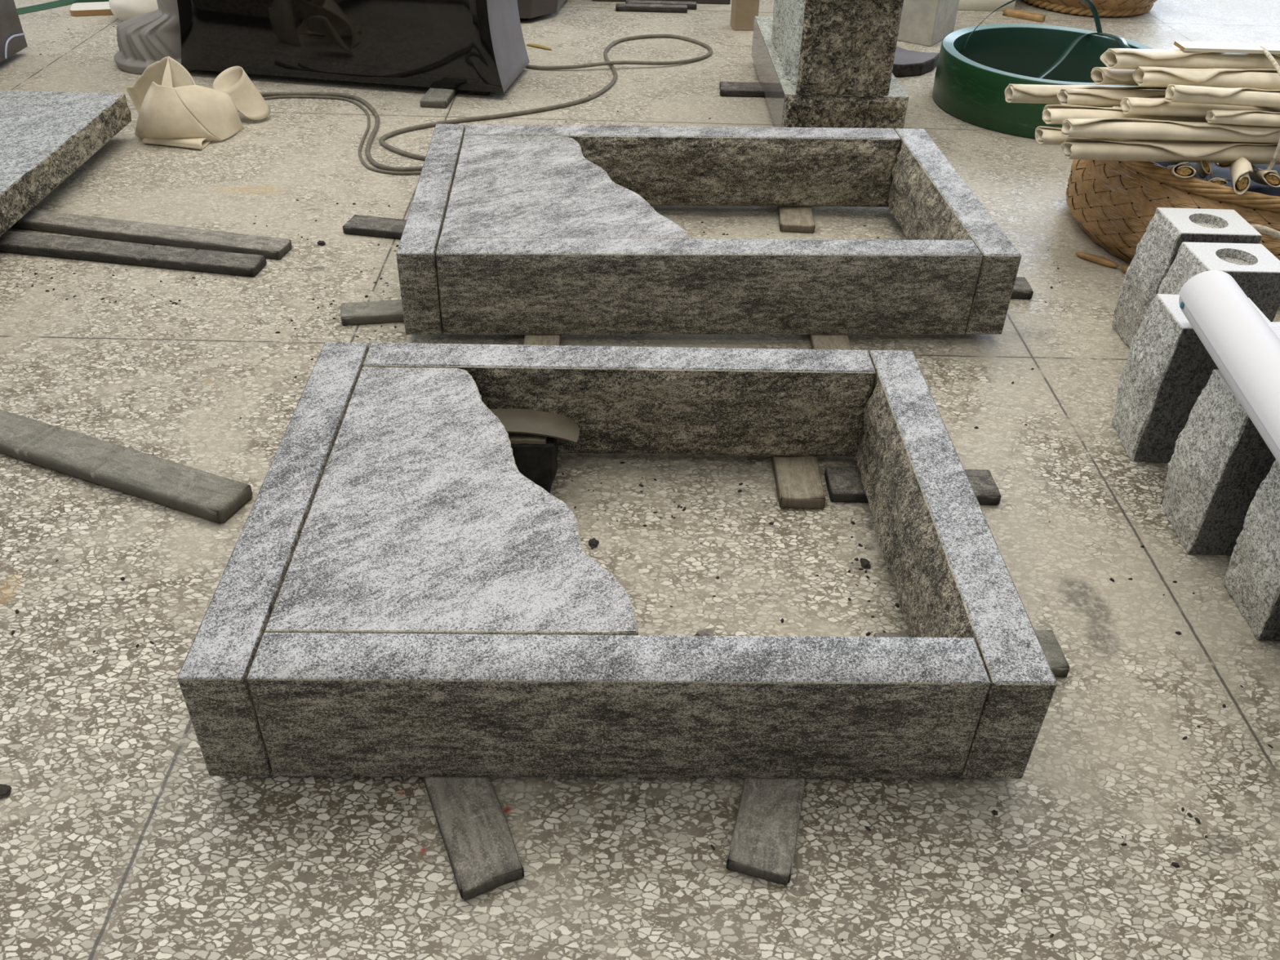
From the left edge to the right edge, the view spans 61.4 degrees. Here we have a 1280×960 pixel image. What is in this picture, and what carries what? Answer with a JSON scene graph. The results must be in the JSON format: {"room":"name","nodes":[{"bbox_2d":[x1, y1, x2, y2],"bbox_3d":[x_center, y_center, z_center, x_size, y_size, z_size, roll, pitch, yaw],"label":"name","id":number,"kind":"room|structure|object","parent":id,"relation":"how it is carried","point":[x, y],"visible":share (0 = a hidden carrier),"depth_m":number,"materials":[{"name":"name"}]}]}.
{"room":"stonemason's workshop","nodes":[
{"label":"stonemason's workshop","id":0,"kind":"room"},
{"bbox_2d":[0,0,1279,959],"bbox_3d":[0.071,-2.159,5.248,18.000,0.001,15.000,2,37,0],"label":"floor","id":1,"kind":"structure","parent":0,"point":[118,840],"depth_m":2.04,"materials":[{"name":"stone"}]},
{"bbox_2d":[0,783,11,797],"bbox_3d":[-0.981,0.477,1.655,0.035,0.006,0.025,17,39,19],"label":"scrap","id":2,"kind":"object","parent":1,"relation":"on","point":[5,789],"visible":1,"depth_m":1.65,"materials":[{"name":"grey stone"}]},
{"bbox_2d":[0,0,27,62],"bbox_3d":[-3.129,-1.845,4.215,0.906,0.500,0.900,2,37,0],"label":"slab","id":3,"kind":"object","parent":1,"relation":"on","point":[12,39],"visible":1,"depth_m":4.59,"materials":[{"name":"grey stone"}]},
{"bbox_2d":[16,0,75,14],"bbox_3d":[-2.964,-2.414,5.452,0.188,0.002,1.032,23,42,26],"label":"strap","id":4,"kind":"object","parent":1,"relation":"on","point":[58,3],"visible":0.77,"depth_m":5.38,"materials":[{"name":"green fabric"}]},
{"bbox_2d":[69,1,113,16],"bbox_3d":[-2.671,-2.331,5.334,0.260,0.028,0.160,-9,38,-15],"label":"board","id":5,"kind":"object","parent":1,"relation":"on","point":[100,8],"visible":0.56,"depth_m":5.28,"materials":[{"name":"brown"}]},
{"bbox_2d":[75,0,109,3],"bbox_3d":[-2.519,-2.491,5.556,0.700,0.028,0.200,-4,37,-7],"label":"board","id":6,"kind":"object","parent":1,"relation":"on","point":[76,1],"visible":0.15,"depth_m":5.44,"materials":[{"name":"green"}]},
{"bbox_2d":[0,408,253,523],"bbox_3d":[-1.309,-0.080,2.363,1.049,0.037,0.106,15,39,17],"label":"wooden plank","id":7,"kind":"object","parent":1,"relation":"on","point":[197,492],"visible":1,"depth_m":2.27,"materials":[{"name":"grey wood"}]},
{"bbox_2d":[0,231,266,277],"bbox_3d":[-1.558,-0.668,3.148,0.950,0.030,0.093,7,37,6],"label":"wooden plank","id":8,"kind":"object","parent":1,"relation":"on","point":[11,242],"visible":1,"depth_m":3.12,"materials":[{"name":"black wood"}]},
{"bbox_2d":[108,0,158,21],"bbox_3d":[-2.349,-2.309,5.197,0.398,0.171,0.326,-5,37,-9],"label":"rounded stone","id":9,"kind":"object","parent":1,"relation":"on","point":[123,10],"visible":0.33,"depth_m":5.08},
{"bbox_2d":[10,208,292,259],"bbox_3d":[-1.500,-0.747,3.256,0.928,0.030,0.090,8,37,8],"label":"wooden plank","id":10,"kind":"object","parent":1,"relation":"on","point":[274,248],"visible":0.85,"depth_m":3.23,"materials":[{"name":"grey wood"}]},
{"bbox_2d":[114,0,196,74],"bbox_3d":[-2.037,-2.080,4.527,0.454,0.620,0.436,6,37,6],"label":"pedestal","id":11,"kind":"object","parent":1,"relation":"on","point":[144,40],"depth_m":4.50,"materials":[{"name":"grey stone"}]},
{"bbox_2d":[126,56,271,149],"bbox_3d":[-1.653,-1.400,3.948,0.472,0.241,0.414,2,37,0],"label":"sheet","id":12,"kind":"object","parent":1,"relation":"on","point":[171,108],"visible":1,"depth_m":3.91,"materials":[{"name":"beige fabric"}]},
{"bbox_2d":[177,342,368,776],"bbox_3d":[-0.620,0.081,1.977,0.094,0.221,0.964,1,37,-2],"label":"kerb","id":13,"kind":"object","parent":1,"relation":"on","point":[211,677],"visible":0.7,"depth_m":1.69,"materials":[{"name":"grey stone"}]},
{"bbox_2d":[316,240,325,245],"bbox_3d":[-0.962,-0.717,3.255,0.031,0.011,0.021,23,41,26],"label":"chip","id":14,"kind":"object","parent":1,"relation":"on","point":[320,242],"visible":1,"depth_m":3.25,"materials":[{"name":"grey stone"}]},
{"bbox_2d":[114,0,529,93],"bbox_3d":[-1.382,-2.026,4.477,1.780,0.629,0.501,6,37,6],"label":"monument","id":15,"kind":"object","parent":1,"relation":"on","point":[467,45],"visible":0.96,"depth_m":4.37,"materials":[{"name":"stone"}]},
{"bbox_2d":[262,95,421,174],"bbox_3d":[-1.060,-1.311,4.049,0.336,0.010,1.157,-28,46,-34],"label":"cable","id":16,"kind":"object","parent":1,"relation":"on","point":[362,108],"visible":0.82,"depth_m":4.12,"materials":[{"name":"rubber"}]},
{"bbox_2d":[340,299,404,325],"bbox_3d":[-0.657,-0.456,2.905,0.289,0.028,0.086,-5,37,-10],"label":"wooden plank","id":17,"kind":"object","parent":1,"relation":"on","point":[384,311],"visible":0.61,"depth_m":2.87,"materials":[{"name":"grey wood"}]},
{"bbox_2d":[342,214,406,239],"bbox_3d":[-0.701,-0.770,3.325,0.417,0.028,0.097,7,37,7],"label":"wooden plank","id":18,"kind":"object","parent":1,"relation":"on","point":[358,224],"visible":0.4,"depth_m":3.31,"materials":[{"name":"black wood"}]},
{"bbox_2d":[395,124,465,334],"bbox_3d":[-0.577,-0.747,3.084,0.093,0.229,0.950,0,37,-3],"label":"kerb","id":19,"kind":"object","parent":1,"relation":"on","point":[415,254],"visible":0.69,"depth_m":2.76,"materials":[{"name":"grey stone"}]},
{"bbox_2d":[420,87,458,108],"bbox_3d":[-0.814,-1.566,4.388,0.107,0.030,0.244,4,37,3],"label":"wood block","id":20,"kind":"object","parent":1,"relation":"on","point":[440,98],"visible":0.79,"depth_m":4.32,"materials":[{"name":"grey wood"}]},
{"bbox_2d":[422,776,524,901],"bbox_3d":[-0.283,0.471,1.677,0.096,0.028,0.386,-13,39,-19],"label":"wooden plank","id":21,"kind":"object","parent":1,"relation":"on","point":[483,856],"visible":0.49,"depth_m":1.59,"materials":[{"name":"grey wood"}]},
{"bbox_2d":[466,90,489,95],"bbox_3d":[-0.660,-1.687,4.557,0.092,0.030,0.302,3,37,2],"label":"wood block","id":22,"kind":"object","parent":1,"relation":"on","point":[468,92],"visible":0.17,"depth_m":4.44,"materials":[{"name":"black wood"}]},
{"bbox_2d":[259,34,712,171],"bbox_3d":[-0.507,-1.711,4.593,1.268,0.034,2.083,30,45,32],"label":"hose","id":23,"kind":"object","parent":1,"relation":"on","point":[607,62],"visible":0.9,"depth_m":4.36,"materials":[{"name":"rubber"}]},
{"bbox_2d":[511,436,558,493],"bbox_3d":[-0.306,-0.044,2.280,0.267,0.132,0.082,1,37,-1],"label":"block","id":24,"kind":"object","parent":1,"relation":"on","point":[538,463],"visible":0.23,"depth_m":2.24,"materials":[{"name":"black stone"}]},
{"bbox_2d":[507,432,546,444],"bbox_3d":[-0.310,-0.101,2.235,0.235,0.016,0.075,1,37,-1],"label":"batten","id":25,"kind":"object","parent":24,"relation":"on","point":[515,438],"visible":0.16,"depth_m":2.21,"materials":[{"name":"beige wood"}]},
{"bbox_2d":[489,408,579,444],"bbox_3d":[-0.247,-0.112,2.223,0.245,0.028,0.084,1,37,-1],"label":"plate","id":26,"kind":"object","parent":25,"relation":"on","point":[525,421],"visible":0.69,"depth_m":2.22,"materials":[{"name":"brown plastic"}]},
{"bbox_2d":[526,43,551,49],"bbox_3d":[-0.470,-2.023,5.030,0.144,0.012,0.022,21,41,23],"label":"dry leaf","id":27,"kind":"object","parent":1,"relation":"on","point":[538,46],"visible":1,"depth_m":5.02,"materials":[{"name":"brown"}]},
{"bbox_2d":[523,334,561,345],"bbox_3d":[-0.253,-0.386,2.829,0.096,0.028,0.331,1,37,-1],"label":"wooden plank","id":28,"kind":"object","parent":1,"relation":"on","point":[529,340],"visible":0.12,"depth_m":2.77,"materials":[{"name":"beige wood"}]},
{"bbox_2d":[588,537,599,547],"bbox_3d":[-0.094,0.126,2.166,0.024,0.006,0.024,-24,44,-30],"label":"chip","id":29,"kind":"object","parent":1,"relation":"on","point":[593,543],"visible":1,"depth_m":2.16,"materials":[{"name":"grey stone"}]},
{"bbox_2d":[246,632,991,778],"bbox_3d":[-0.029,0.347,1.646,1.068,0.221,0.096,1,37,-2],"label":"kerb","id":30,"kind":"object","parent":1,"relation":"on","point":[326,704],"visible":1,"depth_m":1.59,"materials":[{"name":"grey stone"}]},
{"bbox_2d":[264,366,638,635],"bbox_3d":[-0.288,0.016,1.933,0.558,0.044,0.768,1,37,-2],"label":"granite slab","id":31,"kind":"object","parent":30,"relation":"on","point":[422,517],"visible":0.92,"depth_m":1.79,"materials":[{"name":"grey stone"}]},
{"bbox_2d":[362,342,875,456],"bbox_3d":[-0.043,-0.166,2.334,1.068,0.221,0.116,1,37,-2],"label":"kerb","id":32,"kind":"object","parent":1,"relation":"on","point":[620,399],"visible":0.8,"depth_m":2.28,"materials":[{"name":"grey stone"}]},
{"bbox_2d":[3,26,1273,949],"bbox_3d":[-0.450,-0.872,3.493,3.073,0.004,5.394,-12,39,-18],"label":"crumbs","id":33,"kind":"object","parent":1,"relation":"on","point":[1175,864],"visible":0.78,"depth_m":2.19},
{"bbox_2d":[615,3,687,13],"bbox_3d":[0.060,-2.464,5.632,0.373,0.031,0.053,1,37,-1],"label":"batten","id":34,"kind":"object","parent":1,"relation":"on","point":[634,7],"visible":1,"depth_m":5.61,"materials":[{"name":"black wood"}]},
{"bbox_2d":[625,0,697,9],"bbox_3d":[0.110,-2.510,5.695,0.376,0.031,0.053,1,37,-2],"label":"batten","id":35,"kind":"object","parent":1,"relation":"on","point":[691,5],"visible":0.6,"depth_m":5.68,"materials":[{"name":"black wood"}]},
{"bbox_2d":[592,0,730,4],"bbox_3d":[0.120,-2.719,5.928,0.740,0.090,0.440,2,37,0],"label":"slab","id":36,"kind":"object","parent":1,"relation":"on","point":[698,2],"visible":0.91,"depth_m":5.79,"materials":[{"name":"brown stone"}]},
{"bbox_2d":[463,124,901,207],"bbox_3d":[0.135,-0.998,3.453,1.369,0.229,0.129,0,37,-3],"label":"kerb","id":37,"kind":"object","parent":1,"relation":"on","point":[664,165],"visible":0.77,"depth_m":3.41,"materials":[{"name":"grey stone"}]},
{"bbox_2d":[693,628,715,635],"bbox_3d":[0.118,0.281,1.952,0.040,0.024,0.030,7,37,7],"label":"chip","id":38,"kind":"object","parent":1,"relation":"on","point":[706,632],"visible":0.47,"depth_m":1.95,"materials":[{"name":"beige stone"}]},
{"bbox_2d":[435,237,982,334],"bbox_3d":[0.177,-0.497,2.782,1.369,0.229,0.093,0,37,-3],"label":"kerb","id":39,"kind":"object","parent":1,"relation":"on","point":[486,286],"visible":1,"depth_m":2.73,"materials":[{"name":"grey stone"}]},
{"bbox_2d":[440,135,688,239],"bbox_3d":[-0.209,-0.820,3.046,0.632,0.044,0.754,0,37,-3],"label":"granite slab","id":40,"kind":"object","parent":39,"relation":"on","point":[503,187],"visible":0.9,"depth_m":2.94,"materials":[{"name":"grey stone"}]},
{"bbox_2d":[719,81,764,97],"bbox_3d":[0.615,-1.648,4.561,0.560,0.030,0.117,1,37,-2],"label":"wooden plank","id":41,"kind":"object","parent":1,"relation":"on","point":[734,89],"visible":0.4,"depth_m":4.52,"materials":[{"name":"black wood"}]},
{"bbox_2d":[729,0,759,30],"bbox_3d":[0.532,-2.635,5.154,0.120,0.900,0.114,-2,37,-5],"label":"timber post","id":42,"kind":"object","parent":1,"relation":"on","point":[743,12],"visible":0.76,"depth_m":5.33,"materials":[{"name":"brown wood"}]},
{"bbox_2d":[725,777,805,885],"bbox_3d":[0.210,0.477,1.690,0.095,0.028,0.327,10,37,10],"label":"wooden plank","id":43,"kind":"object","parent":1,"relation":"on","point":[762,846],"visible":0.52,"depth_m":1.61,"materials":[{"name":"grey wood"}]},
{"bbox_2d":[777,206,815,233],"bbox_3d":[0.506,-0.869,3.511,0.110,0.028,0.250,3,37,2],"label":"wood block","id":44,"kind":"object","parent":1,"relation":"on","point":[791,219],"visible":0.73,"depth_m":3.44,"materials":[{"name":"brown wood"}]},
{"bbox_2d":[770,455,826,509],"bbox_3d":[0.343,-0.046,2.397,0.097,0.031,0.325,1,37,-1],"label":"wooden plank","id":45,"kind":"object","parent":1,"relation":"on","point":[798,482],"visible":0.47,"depth_m":2.31,"materials":[{"name":"beige wood"}]},
{"bbox_2d":[751,0,908,129],"bbox_3d":[0.756,-2.029,4.115,0.455,1.122,1.171,1,37,-1],"label":"monument","id":46,"kind":"object","parent":1,"relation":"on","point":[818,63],"visible":0.98,"depth_m":3.90,"materials":[{"name":"grey stone"}]},
{"bbox_2d":[808,334,851,350],"bbox_3d":[0.499,-0.367,2.837,0.101,0.028,0.352,2,37,0],"label":"wooden plank","id":47,"kind":"object","parent":1,"relation":"on","point":[817,341],"visible":0.16,"depth_m":2.81,"materials":[{"name":"beige wood"}]},
{"bbox_2d":[860,558,870,568],"bbox_3d":[0.446,0.164,2.137,0.018,0.008,0.029,0,37,-2],"label":"chip","id":48,"kind":"object","parent":1,"relation":"on","point":[864,562],"visible":1,"depth_m":2.13,"materials":[{"name":"grey stone"}]},
{"bbox_2d":[824,466,1001,505],"bbox_3d":[0.587,0.012,2.332,0.363,0.028,0.100,1,37,-1],"label":"wooden plank","id":49,"kind":"object","parent":1,"relation":"on","point":[844,484],"visible":0.44,"depth_m":2.31,"materials":[{"name":"black wood"}]},
{"bbox_2d":[892,46,939,77],"bbox_3d":[1.232,-1.935,4.953,0.295,0.055,0.415,2,37,0],"label":"dark offcut","id":50,"kind":"object","parent":1,"relation":"on","point":[907,63],"visible":0.6,"depth_m":4.84,"materials":[{"name":"black stone"}]},
{"bbox_2d":[897,0,959,46],"bbox_3d":[1.386,-2.435,5.242,0.287,0.520,0.326,22,41,25],"label":"concrete block","id":51,"kind":"object","parent":1,"relation":"on","point":[927,23],"visible":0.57,"depth_m":5.21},
{"bbox_2d":[888,128,1022,334],"bbox_3d":[0.875,-0.759,3.165,0.128,0.229,0.950,0,37,-3],"label":"kerb","id":52,"kind":"object","parent":1,"relation":"on","point":[928,198],"visible":0.7,"depth_m":3.01,"materials":[{"name":"grey stone"}]},
{"bbox_2d":[854,350,1057,778],"bbox_3d":[0.530,0.094,2.010,0.131,0.221,0.964,1,37,-2],"label":"kerb","id":53,"kind":"object","parent":1,"relation":"on","point":[950,574],"visible":0.9,"depth_m":1.84,"materials":[{"name":"grey stone"}]},
{"bbox_2d":[873,630,1069,677],"bbox_3d":[0.590,0.312,1.929,0.331,0.028,0.099,0,37,-3],"label":"wooden plank","id":54,"kind":"object","parent":1,"relation":"on","point":[1055,655],"visible":0.24,"depth_m":1.93,"materials":[{"name":"grey wood"}]},
{"bbox_2d":[1010,276,1033,299],"bbox_3d":[0.972,-0.562,3.120,0.305,0.028,0.096,3,37,1],"label":"wooden plank","id":55,"kind":"object","parent":1,"relation":"on","point":[1022,290],"visible":0.24,"depth_m":3.08,"materials":[{"name":"black wood"}]},
{"bbox_2d":[1002,8,1045,22],"bbox_3d":[2.038,-2.468,5.725,0.217,0.030,0.052,24,42,26],"label":"wood offcut","id":56,"kind":"object","parent":1,"relation":"on","point":[1013,13],"visible":1,"depth_m":5.71,"materials":[{"name":"brown wood"}]},
{"bbox_2d":[932,0,1152,138],"bbox_3d":[1.696,-1.739,4.412,0.913,0.410,0.912,2,37,0],"label":"tub","id":57,"kind":"object","parent":1,"relation":"on","point":[976,64],"visible":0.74,"depth_m":4.59,"materials":[{"name":"green plastic"}]},
{"bbox_2d":[1023,0,1157,17],"bbox_3d":[2.495,-2.827,5.963,0.892,0.342,0.892,-22,43,-28],"label":"bamboo basket","id":58,"kind":"object","parent":1,"relation":"on","point":[1105,8],"visible":0.98,"depth_m":5.77,"materials":[{"name":"brown wicker"}]},
{"bbox_2d":[1075,252,1118,267],"bbox_3d":[1.396,-0.673,3.294,0.134,0.019,0.028,29,44,32],"label":"bamboo splint","id":59,"kind":"object","parent":1,"relation":"on","point":[1098,260],"visible":1,"depth_m":3.29,"materials":[{"name":"brown wood"}]},
{"bbox_2d":[1120,265,1128,273],"bbox_3d":[1.479,-0.617,3.219,0.035,0.023,0.106,-13,39,-19],"label":"bamboo splint","id":60,"kind":"object","parent":1,"relation":"on","point":[1123,268],"visible":0.3,"depth_m":3.24,"materials":[{"name":"brown wood"}]},
{"bbox_2d":[1066,106,1279,263],"bbox_3d":[1.926,-0.916,3.404,1.078,0.301,1.080,-22,43,-29],"label":"bamboo basket","id":61,"kind":"object","parent":1,"relation":"on","point":[1113,202],"visible":0.31,"depth_m":3.19,"materials":[{"name":"brown wicker"}]},
{"bbox_2d":[1004,84,1167,103],"bbox_3d":[1.558,-1.172,3.292,0.873,0.061,0.091,1,37,-2],"label":"roll","id":62,"kind":"object","parent":61,"relation":"on","point":[1014,93],"visible":0.31,"depth_m":3.26,"materials":[{"name":"beige paper"}]},
{"bbox_2d":[1090,66,1137,84],"bbox_3d":[1.711,-1.210,3.234,0.711,0.056,0.105,-1,37,-4],"label":"roll","id":63,"kind":"object","parent":62,"relation":"on","point":[1100,75],"visible":0.2,"depth_m":3.19,"materials":[{"name":"beige paper"}]},
{"bbox_2d":[1099,48,1279,69],"bbox_3d":[1.704,-1.234,3.167,0.693,0.060,0.104,-1,37,-6],"label":"roll","id":64,"kind":"object","parent":63,"relation":"on","point":[1113,58],"visible":0.8,"depth_m":3.13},
{"bbox_2d":[1173,40,1279,53],"bbox_3d":[1.797,-1.260,3.147,0.450,0.010,0.075,1,37,-1],"label":"board","id":65,"kind":"object","parent":64,"relation":"on","point":[1194,46],"visible":1,"depth_m":3.13,"materials":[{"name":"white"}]},
{"bbox_2d":[1251,45,1279,173],"bbox_3d":[1.792,-1.093,3.151,0.029,0.286,0.460,4,37,3],"label":"twine","id":66,"kind":"object","parent":64,"relation":"attached to","point":[1265,52],"visible":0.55,"depth_m":3.04,"materials":[{"name":"beige fabric"}]},
{"bbox_2d":[1166,161,1195,177],"bbox_3d":[1.575,-0.897,3.135,0.072,0.113,0.208,14,38,16],"label":"roll","id":67,"kind":"object","parent":61,"relation":"in","point":[1182,168],"visible":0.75,"depth_m":3.06,"materials":[{"name":"beige fabric"}]},
{"bbox_2d":[1085,159,1279,164],"bbox_3d":[1.614,-0.938,3.126,0.750,0.029,0.086,1,37,-1],"label":"roll","id":68,"kind":"object","parent":61,"relation":"on","point":[1175,161],"visible":0.1,"depth_m":3.10,"materials":[{"name":"beige fabric"}]},
{"bbox_2d":[1035,125,1266,145],"bbox_3d":[1.575,-0.999,3.156,0.824,0.053,0.097,1,37,-1],"label":"roll","id":69,"kind":"object","parent":68,"relation":"on","point":[1052,135],"visible":0.14,"depth_m":3.13,"materials":[{"name":"beige fabric"}]},
{"bbox_2d":[1042,104,1207,124],"bbox_3d":[1.615,-1.063,3.162,0.857,0.056,0.091,0,37,-2],"label":"roll","id":70,"kind":"object","parent":69,"relation":"on","point":[1051,113],"visible":0.35,"depth_m":3.14,"materials":[{"name":"beige fabric"}]},
{"bbox_2d":[1057,88,1165,106],"bbox_3d":[1.648,-1.135,3.207,0.799,0.052,0.096,0,37,-3],"label":"roll","id":71,"kind":"object","parent":70,"relation":"on","point":[1084,97],"visible":0.46,"depth_m":3.17,"materials":[{"name":"beige fabric"}]},
{"bbox_2d":[1120,97,1279,117],"bbox_3d":[1.713,-1.061,3.088,0.654,0.050,0.084,3,37,1],"label":"roll","id":72,"kind":"object","parent":70,"relation":"on","point":[1130,105],"visible":0.65,"depth_m":3.06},
{"bbox_2d":[1132,66,1279,89],"bbox_3d":[1.736,-1.148,3.087,0.619,0.059,0.106,2,37,0],"label":"roll","id":73,"kind":"object","parent":72,"relation":"on","point":[1258,78],"visible":0.98,"depth_m":3.07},
{"bbox_2d":[1060,137,1279,162],"bbox_3d":[1.622,-0.932,3.064,0.835,0.054,0.093,0,37,-2],"label":"roll","id":74,"kind":"object","parent":68,"relation":"on","point":[1073,148],"visible":0.97,"depth_m":3.04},
{"bbox_2d":[1061,118,1279,142],"bbox_3d":[1.619,-0.985,3.047,0.842,0.056,0.089,1,37,-1],"label":"roll","id":75,"kind":"object","parent":74,"relation":"on","point":[1098,128],"visible":0.97,"depth_m":3.02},
{"bbox_2d":[1205,109,1279,127],"bbox_3d":[1.816,-1.005,3.011,0.454,0.039,0.058,4,37,1],"label":"roll","id":76,"kind":"object","parent":75,"relation":"on","point":[1251,117],"visible":1,"depth_m":3.00,"materials":[{"name":"beige fabric"}]},
{"bbox_2d":[1164,84,1279,107],"bbox_3d":[1.761,-1.068,3.017,0.562,0.052,0.074,4,37,1],"label":"roll","id":77,"kind":"object","parent":76,"relation":"on","point":[1246,96],"visible":1,"depth_m":3.00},
{"bbox_2d":[1153,161,1279,196],"bbox_3d":[1.881,-0.921,3.375,0.517,0.135,0.446,-2,37,-5],"label":"plastic bag","id":78,"kind":"object","parent":61,"relation":"in","point":[1224,173],"visible":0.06,"depth_m":3.30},
{"bbox_2d":[1195,160,1212,181],"bbox_3d":[1.661,-0.918,3.170,0.048,0.114,0.191,17,39,19],"label":"roll","id":79,"kind":"object","parent":78,"relation":"on","point":[1203,168],"visible":0.86,"depth_m":3.11,"materials":[{"name":"beige paper"}]},
{"bbox_2d":[1208,177,1231,186],"bbox_3d":[1.689,-0.868,3.147,0.059,0.084,0.201,19,40,22],"label":"roll","id":80,"kind":"object","parent":78,"relation":"on","point":[1221,181],"visible":0.73,"depth_m":3.07,"materials":[{"name":"beige fabric"}]},
{"bbox_2d":[1248,168,1279,187],"bbox_3d":[1.804,-0.871,3.102,0.072,0.102,0.224,12,38,14],"label":"roll","id":81,"kind":"object","parent":78,"relation":"on","point":[1272,179],"visible":0.91,"depth_m":3.03,"materials":[{"name":"beige paper"}]},
{"bbox_2d":[1214,163,1230,168],"bbox_3d":[1.728,-0.940,3.182,0.060,0.079,0.180,19,40,21],"label":"roll","id":82,"kind":"object","parent":61,"relation":"in","point":[1220,165],"visible":0.34,"depth_m":3.12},
{"bbox_2d":[1230,156,1253,195],"bbox_3d":[1.693,-0.875,3.039,0.046,0.083,0.283,15,39,17],"label":"roll","id":83,"kind":"object","parent":61,"relation":"on","point":[1239,168],"visible":0.88,"depth_m":2.96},
{"bbox_2d":[1250,224,1279,239],"bbox_3d":[1.658,-0.659,2.878,0.180,0.045,0.028,12,38,13],"label":"twine","id":84,"kind":"object","parent":61,"relation":"attached to","point":[1262,228],"visible":0.51,"depth_m":2.86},
{"bbox_2d":[1111,207,1262,347],"bbox_3d":[1.405,-0.511,2.804,0.230,0.346,0.162,2,37,0],"label":"stone block","id":85,"kind":"object","parent":1,"relation":"on","point":[1157,249],"visible":0.54,"depth_m":2.74,"materials":[{"name":"grey stone"}]},
{"bbox_2d":[1111,293,1271,462],"bbox_3d":[1.218,-0.222,2.410,0.230,0.343,0.160,3,37,1],"label":"stone block","id":86,"kind":"object","parent":1,"relation":"on","point":[1167,367],"visible":0.54,"depth_m":2.36,"materials":[{"name":"grey stone"}]},
{"bbox_2d":[1160,368,1275,555],"bbox_3d":[1.211,-0.031,2.155,0.228,0.340,0.165,2,37,0],"label":"stone block","id":87,"kind":"object","parent":1,"relation":"on","point":[1218,464],"visible":0.77,"depth_m":2.12,"materials":[{"name":"grey stone"}]},
{"bbox_2d":[1157,241,1279,322],"bbox_3d":[1.385,-0.386,2.635,0.218,0.346,0.160,1,37,-1],"label":"stone block","id":88,"kind":"object","parent":1,"relation":"on","point":[1254,268],"visible":0.3,"depth_m":2.53,"materials":[{"name":"grey stone"}]},
{"bbox_2d":[1222,459,1279,640],"bbox_3d":[1.241,0.117,1.958,0.225,0.340,0.160,2,37,0],"label":"stone block","id":89,"kind":"object","parent":1,"relation":"on","point":[1252,575],"visible":0.98,"depth_m":1.98,"materials":[{"name":"grey stone"}]},
{"bbox_2d":[1178,270,1279,465],"bbox_3d":[1.323,-0.113,1.877,0.508,0.114,0.869,5,37,4],"label":"pipe","id":90,"kind":"object","parent":89,"relation":"on","point":[1245,348],"visible":1,"depth_m":2.00,"materials":[{"name":"white plastic"}]},
{"bbox_3d":[-2.036,-0.792,3.244,0.280,0.031,0.302,6,37,5],"label":"wood block","id":91,"kind":"object","parent":1,"relation":"on","visible":0},
{"bbox_2d":[0,90,131,235],"bbox_3d":[-2.332,-0.865,3.219,1.010,0.100,1.628,1,37,-1],"label":"granite slab","id":92,"kind":"object","parent":91,"relation":"on","point":[46,136],"visible":1,"depth_m":3.52,"materials":[{"name":"grey stone"}]},
{"bbox_3d":[-0.618,-2.496,5.649,0.122,0.026,0.581,2,37,0],"label":"wood block","id":93,"kind":"object","parent":1,"relation":"on","visible":0},
{"bbox_2d":[517,0,565,18],"bbox_3d":[-0.610,-2.747,5.526,0.698,0.525,0.880,2,37,0],"label":"stone","id":94,"kind":"object","parent":93,"relation":"on","point":[527,9],"visible":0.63,"depth_m":5.36,"materials":[{"name":"grey stone"}]},
{"bbox_3d":[1.837,-3.739,5.272,0.440,2.600,0.500,1,37,-1],"label":"wall","id":95,"kind":"structure","parent":0,"visible":0},
{"bbox_2d":[957,0,1015,11],"bbox_3d":[1.801,-2.567,5.823,0.450,0.060,0.013,1,37,-1],"label":"baseboard","id":96,"kind":"structure","parent":95,"relation":"attached to","point":[964,5],"depth_m":5.82,"materials":[{"name":"paint"}]}
]}

